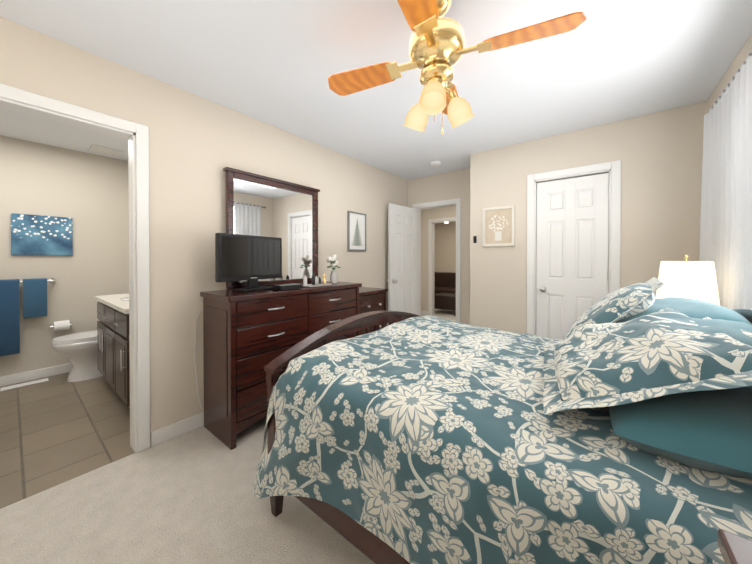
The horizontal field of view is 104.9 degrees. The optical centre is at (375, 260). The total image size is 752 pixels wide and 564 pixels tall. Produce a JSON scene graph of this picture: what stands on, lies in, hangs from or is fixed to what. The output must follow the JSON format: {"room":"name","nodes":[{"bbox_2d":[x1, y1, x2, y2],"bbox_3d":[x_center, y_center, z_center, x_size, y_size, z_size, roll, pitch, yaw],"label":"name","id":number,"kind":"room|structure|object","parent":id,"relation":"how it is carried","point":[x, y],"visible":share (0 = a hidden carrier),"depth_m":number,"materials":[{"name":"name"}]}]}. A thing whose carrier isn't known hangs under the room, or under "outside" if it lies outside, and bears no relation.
{"room":"bedroom","nodes":[
{"label":"bedroom","id":0,"kind":"room"},
{"bbox_2d":[0,135,128,376],"bbox_3d":[-3.674,0.003,2.864,0.120,2.440,2.310,0,1,38],"label":"wall","id":1,"kind":"structure","parent":0,"point":[88,193],"depth_m":3.13,"materials":[{"name":"beige paint"}]},
{"bbox_2d":[0,278,55,355],"bbox_3d":[-3.638,0.548,2.744,0.089,0.731,0.810,0,1,38],"label":"towel rail","id":2,"kind":"object","parent":1,"relation":"attached to","point":[34,297],"visible":1,"depth_m":2.83,"materials":[{"name":"blue fabric"}]},
{"bbox_2d":[0,363,72,386],"bbox_3d":[-3.620,1.176,2.830,0.017,0.095,2.010,0,1,38],"label":"baseboard","id":3,"kind":"structure","parent":1,"relation":"attached to","point":[65,368],"depth_m":2.97,"materials":[{"name":"white wood"}]},
{"bbox_2d":[11,213,72,254],"bbox_3d":[-3.465,-0.263,3.009,0.024,0.410,0.420,0,1,38],"label":"picture","id":4,"kind":"object","parent":1,"relation":"attached to","point":[39,235],"visible":0.88,"depth_m":2.99,"materials":[{"name":"paint"}]},
{"bbox_2d":[49,320,71,330],"bbox_3d":[-3.357,0.691,3.077,0.119,0.098,0.164,0,1,38],"label":"toilet paper holder","id":5,"kind":"object","parent":1,"relation":"attached to","point":[61,325],"visible":0.98,"depth_m":3.05,"materials":[{"name":"white paper"}]},
{"bbox_2d":[0,372,134,508],"bbox_3d":[-2.790,1.258,2.177,2.370,0.060,2.310,0,1,38],"label":"floor","id":6,"kind":"structure","parent":0,"point":[56,430],"depth_m":2.06,"materials":[{"name":"beige tile"}]},
{"bbox_2d":[0,378,48,391],"bbox_3d":[-3.454,1.218,2.845,0.100,0.007,0.300,0,1,38],"label":"floor vent","id":7,"kind":"object","parent":6,"relation":"in","point":[23,384],"visible":0.96,"depth_m":2.83,"materials":[{"name":"white"}]},
{"bbox_2d":[51,331,102,381],"bbox_3d":[-2.958,0.833,3.133,0.440,0.775,0.750,0,1,38],"label":"toilet","id":8,"kind":"object","parent":6,"relation":"on","point":[79,350],"visible":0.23,"depth_m":2.93,"materials":[{"name":"white ceramic"}]},
{"bbox_2d":[95,293,129,407],"bbox_3d":[-2.200,0.724,2.697,1.230,1.000,0.486,0,1,38],"label":"bathroom vanity","id":9,"kind":"object","parent":6,"relation":"on","point":[113,358],"visible":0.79,"depth_m":2.44,"materials":[{"name":"brown wood"}]},
{"bbox_2d":[0,417,374,563],"bbox_3d":[0.243,1.262,1.625,3.080,0.060,4.694,0,1,38],"label":"floor carpet","id":10,"kind":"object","parent":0,"point":[189,497],"depth_m":1.38,"materials":[{"name":"beige carpet"}]},
{"bbox_2d":[200,281,361,449],"bbox_3d":[-0.713,0.726,2.486,0.458,1.000,1.290,0,1,38],"label":"dresser","id":11,"kind":"object","parent":10,"relation":"on","point":[248,336],"visible":0.65,"depth_m":2.03,"materials":[{"name":"brown wood"}]},
{"bbox_2d":[215,233,281,291],"bbox_3d":[-0.947,0.014,2.239,0.160,0.420,0.560,0,0,30],"label":"tv","id":12,"kind":"object","parent":11,"relation":"on","point":[251,259],"visible":0.92,"depth_m":2.19,"materials":[{"name":"black plastic"}]},
{"bbox_2d":[223,167,319,289],"bbox_3d":[-0.876,-0.249,2.588,0.056,0.943,0.930,0,1,38],"label":"mirror","id":13,"kind":"object","parent":11,"relation":"on","point":[261,205],"visible":0.79,"depth_m":2.59,"materials":[{"name":"brown wood"}]},
{"bbox_2d":[273,283,302,290],"bbox_3d":[-0.696,0.206,2.284,0.120,0.035,0.200,0,1,38],"label":"cable box","id":14,"kind":"object","parent":11,"relation":"on","point":[281,287],"visible":1,"depth_m":2.23,"materials":[{"name":"black plastic"}]},
{"bbox_2d":[303,272,331,286],"bbox_3d":[-0.536,0.161,2.552,0.160,0.122,0.260,0,1,38],"label":"tray","id":15,"kind":"object","parent":11,"relation":"on","point":[316,281],"visible":0.98,"depth_m":2.52,"materials":[{"name":"silver metal"}]},
{"bbox_2d":[327,255,340,282],"bbox_3d":[-0.418,0.080,2.832,0.135,0.280,0.120,0,1,38],"label":"vase","id":16,"kind":"object","parent":11,"relation":"on","point":[332,261],"visible":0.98,"depth_m":2.82,"materials":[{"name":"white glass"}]},
{"bbox_2d":[359,287,387,333],"bbox_3d":[-0.169,0.770,3.204,0.426,0.900,0.500,0,1,38],"label":"chest","id":17,"kind":"object","parent":10,"relation":"on","point":[372,299],"visible":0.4,"depth_m":3.10,"materials":[{"name":"brown wood"}]},
{"bbox_2d":[253,277,751,563],"bbox_3d":[0.592,0.660,1.485,1.908,1.145,1.591,0,1,38],"label":"bed","id":18,"kind":"object","parent":10,"relation":"on","point":[614,427],"visible":1,"depth_m":0.86,"materials":[{"name":"teal fabric"}]},
{"bbox_2d":[718,529,751,563],"bbox_3d":[0.527,0.822,0.104,0.466,0.840,0.510,0,1,38],"label":"nightstand","id":19,"kind":"object","parent":10,"relation":"on","point":[735,549],"visible":1,"depth_m":0.41,"materials":[{"name":"brown wood"}]},
{"bbox_3d":[1.788,0.910,1.830,0.468,0.640,0.474,0,1,38],"label":"nightstand","id":20,"kind":"object","parent":10,"relation":"on","visible":0},
{"bbox_2d":[656,255,719,304],"bbox_3d":[1.839,0.277,1.715,0.264,0.623,0.264,0,1,38],"label":"lamp","id":21,"kind":"object","parent":20,"relation":"on","point":[697,280],"visible":0.4,"depth_m":1.62,"materials":[{"name":"white fabric"}]},
{"bbox_2d":[0,17,407,446],"bbox_3d":[-0.977,0.004,2.653,0.120,2.440,4.814,0,1,38],"label":"wall","id":22,"kind":"structure","parent":0,"point":[197,144],"depth_m":2.08,"materials":[{"name":"beige paint"}]},
{"bbox_2d":[0,84,149,452],"bbox_3d":[-1.822,0.179,1.580,0.152,2.105,0.910,0,1,38],"label":"door frame","id":23,"kind":"structure","parent":22,"relation":"attached to","point":[138,188],"depth_m":1.85,"materials":[{"name":"white wood"}]},
{"bbox_2d":[151,412,203,446],"bbox_3d":[-0.498,1.173,3.162,0.014,0.095,3.194,0,1,38],"label":"baseboard","id":24,"kind":"structure","parent":22,"relation":"attached to","point":[166,433],"depth_m":2.02,"materials":[{"name":"white"}]},
{"bbox_2d":[194,307,203,409],"bbox_3d":[-1.285,0.683,2.146,0.016,0.873,0.115,0,1,38],"label":"cord","id":25,"kind":"object","parent":22,"relation":"attached to","point":[194,359],"visible":0.9,"depth_m":2.11,"materials":[{"name":"white plastic"}]},
{"bbox_2d":[347,211,365,250],"bbox_3d":[-0.227,-0.349,3.489,0.021,0.465,0.320,0,1,38],"label":"framed picture","id":26,"kind":"object","parent":22,"relation":"attached to","point":[356,231],"visible":0.96,"depth_m":3.48,"materials":[{"name":"grey paper"}]},
{"bbox_2d":[387,204,416,324],"bbox_3d":[0.364,0.221,4.092,0.174,1.970,0.599,0,1,38],"label":"entry door","id":27,"kind":"structure","parent":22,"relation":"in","point":[402,259],"depth_m":4.04,"materials":[{"name":"white wood"}]},
{"bbox_2d":[0,0,751,179],"bbox_3d":[0.742,-1.266,4.158,5.450,0.080,9.820,0,1,38],"label":"ceiling","id":28,"kind":"structure","parent":0,"point":[276,63],"depth_m":1.75,"materials":[{"name":"white paint"}]},
{"bbox_2d":[88,144,122,156],"bbox_3d":[-2.984,-1.211,3.191,0.250,0.015,0.250,0,1,38],"label":"ceiling vent","id":29,"kind":"object","parent":28,"relation":"in","point":[104,150],"visible":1,"depth_m":3.17,"materials":[{"name":"white metal"}]},
{"bbox_2d":[430,161,440,166],"bbox_3d":[0.741,-1.204,3.599,0.130,0.034,0.130,0,1,38],"label":"smoke detector","id":30,"kind":"object","parent":28,"relation":"attached to","point":[435,163],"visible":1,"depth_m":3.57,"materials":[{"name":"white plastic"}]},
{"bbox_2d":[328,0,586,133],"bbox_3d":[0.278,-0.891,1.332,0.857,0.631,0.857,0,0,-22],"label":"ceiling fan","id":31,"kind":"object","parent":28,"relation":"hanging from","point":[437,50],"visible":1,"depth_m":1.27,"materials":[{"name":"gold metal"}]},
{"bbox_2d":[421,309,455,320],"bbox_3d":[1.945,1.228,6.375,4.120,0.060,4.876,0,1,38],"label":"floor","id":32,"kind":"structure","parent":0,"point":[445,314],"depth_m":6.43,"materials":[{"name":"carpet"}]},
{"bbox_2d":[434,292,455,315],"bbox_3d":[1.677,0.986,6.664,0.600,0.420,0.550,0,1,38],"label":"ottoman","id":33,"kind":"object","parent":32,"relation":"on","point":[444,301],"visible":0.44,"depth_m":6.45,"materials":[{"name":"brown leather"}]},
{"bbox_2d":[435,272,455,293],"bbox_3d":[1.940,0.762,7.887,1.400,0.850,0.900,0,1,38],"label":"sofa","id":34,"kind":"object","parent":32,"relation":"on","point":[445,282],"visible":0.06,"depth_m":8.00,"materials":[{"name":"brown leather"}]},
{"bbox_2d":[421,206,455,310],"bbox_3d":[1.634,-0.019,5.972,4.120,2.440,0.120,0,1,38],"label":"wall","id":35,"kind":"structure","parent":0,"point":[445,247],"depth_m":6.11,"materials":[{"name":"beige paint"}]},
{"bbox_2d":[421,310,427,315],"bbox_3d":[1.035,1.151,6.366,0.260,0.095,0.014,0,1,38],"label":"baseboard","id":36,"kind":"structure","parent":35,"relation":"attached to","point":[422,312],"depth_m":6.33,"materials":[{"name":"white"}]},
{"bbox_2d":[408,168,469,324],"bbox_3d":[1.018,-0.006,4.069,1.264,2.440,0.120,0,1,38],"label":"wall","id":37,"kind":"structure","parent":0,"point":[446,186],"depth_m":3.89,"materials":[{"name":"beige paint"}]},
{"bbox_2d":[412,198,460,322],"bbox_3d":[0.887,0.184,4.175,0.750,2.060,0.152,0,1,38],"label":"door frame","id":38,"kind":"structure","parent":37,"relation":"attached to","point":[456,202],"depth_m":4.35,"materials":[{"name":"white wood"}]},
{"bbox_2d":[470,101,706,333],"bbox_3d":[2.001,0.002,3.022,1.816,2.440,0.660,0,1,38],"label":"wall","id":39,"kind":"structure","parent":0,"point":[659,155],"depth_m":2.50,"materials":[{"name":"beige paint"}]},
{"bbox_2d":[482,205,514,246],"bbox_3d":[1.319,-0.366,3.119,0.330,0.425,0.024,0,1,38],"label":"framed picture","id":40,"kind":"object","parent":39,"relation":"attached to","point":[498,226],"visible":1,"depth_m":3.12,"materials":[{"name":"beige paper"}]},
{"bbox_2d":[536,173,608,339],"bbox_3d":[1.862,0.215,2.770,0.570,2.000,0.175,0,1,38],"label":"closet door","id":41,"kind":"structure","parent":39,"relation":"in","point":[572,249],"depth_m":2.76,"materials":[{"name":"white wood"}]},
{"bbox_2d":[527,160,620,334],"bbox_3d":[1.867,0.176,2.776,0.730,2.095,0.136,0,1,38],"label":"door frame","id":42,"kind":"structure","parent":39,"relation":"attached to","point":[614,167],"depth_m":2.70,"materials":[{"name":"white wood"}]},
{"bbox_2d":[707,33,751,111],"bbox_3d":[1.443,0.018,0.748,0.120,2.440,4.574,0,1,38],"label":"wall","id":43,"kind":"structure","parent":0,"point":[738,60],"depth_m":1.77,"materials":[{"name":"beige paint"}]},
{"bbox_3d":[1.683,-1.000,1.186,0.052,0.044,2.228,0,1,38],"label":"curtain rod","id":44,"kind":"object","parent":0,"visible":0},
{"bbox_2d":[699,53,751,309],"bbox_3d":[2.026,-0.070,1.693,0.092,1.901,0.816,0,1,38],"label":"curtain","id":45,"kind":"object","parent":44,"relation":"hanging from","point":[726,222],"visible":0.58,"depth_m":1.61,"materials":[{"name":"white fabric"}]}
]}

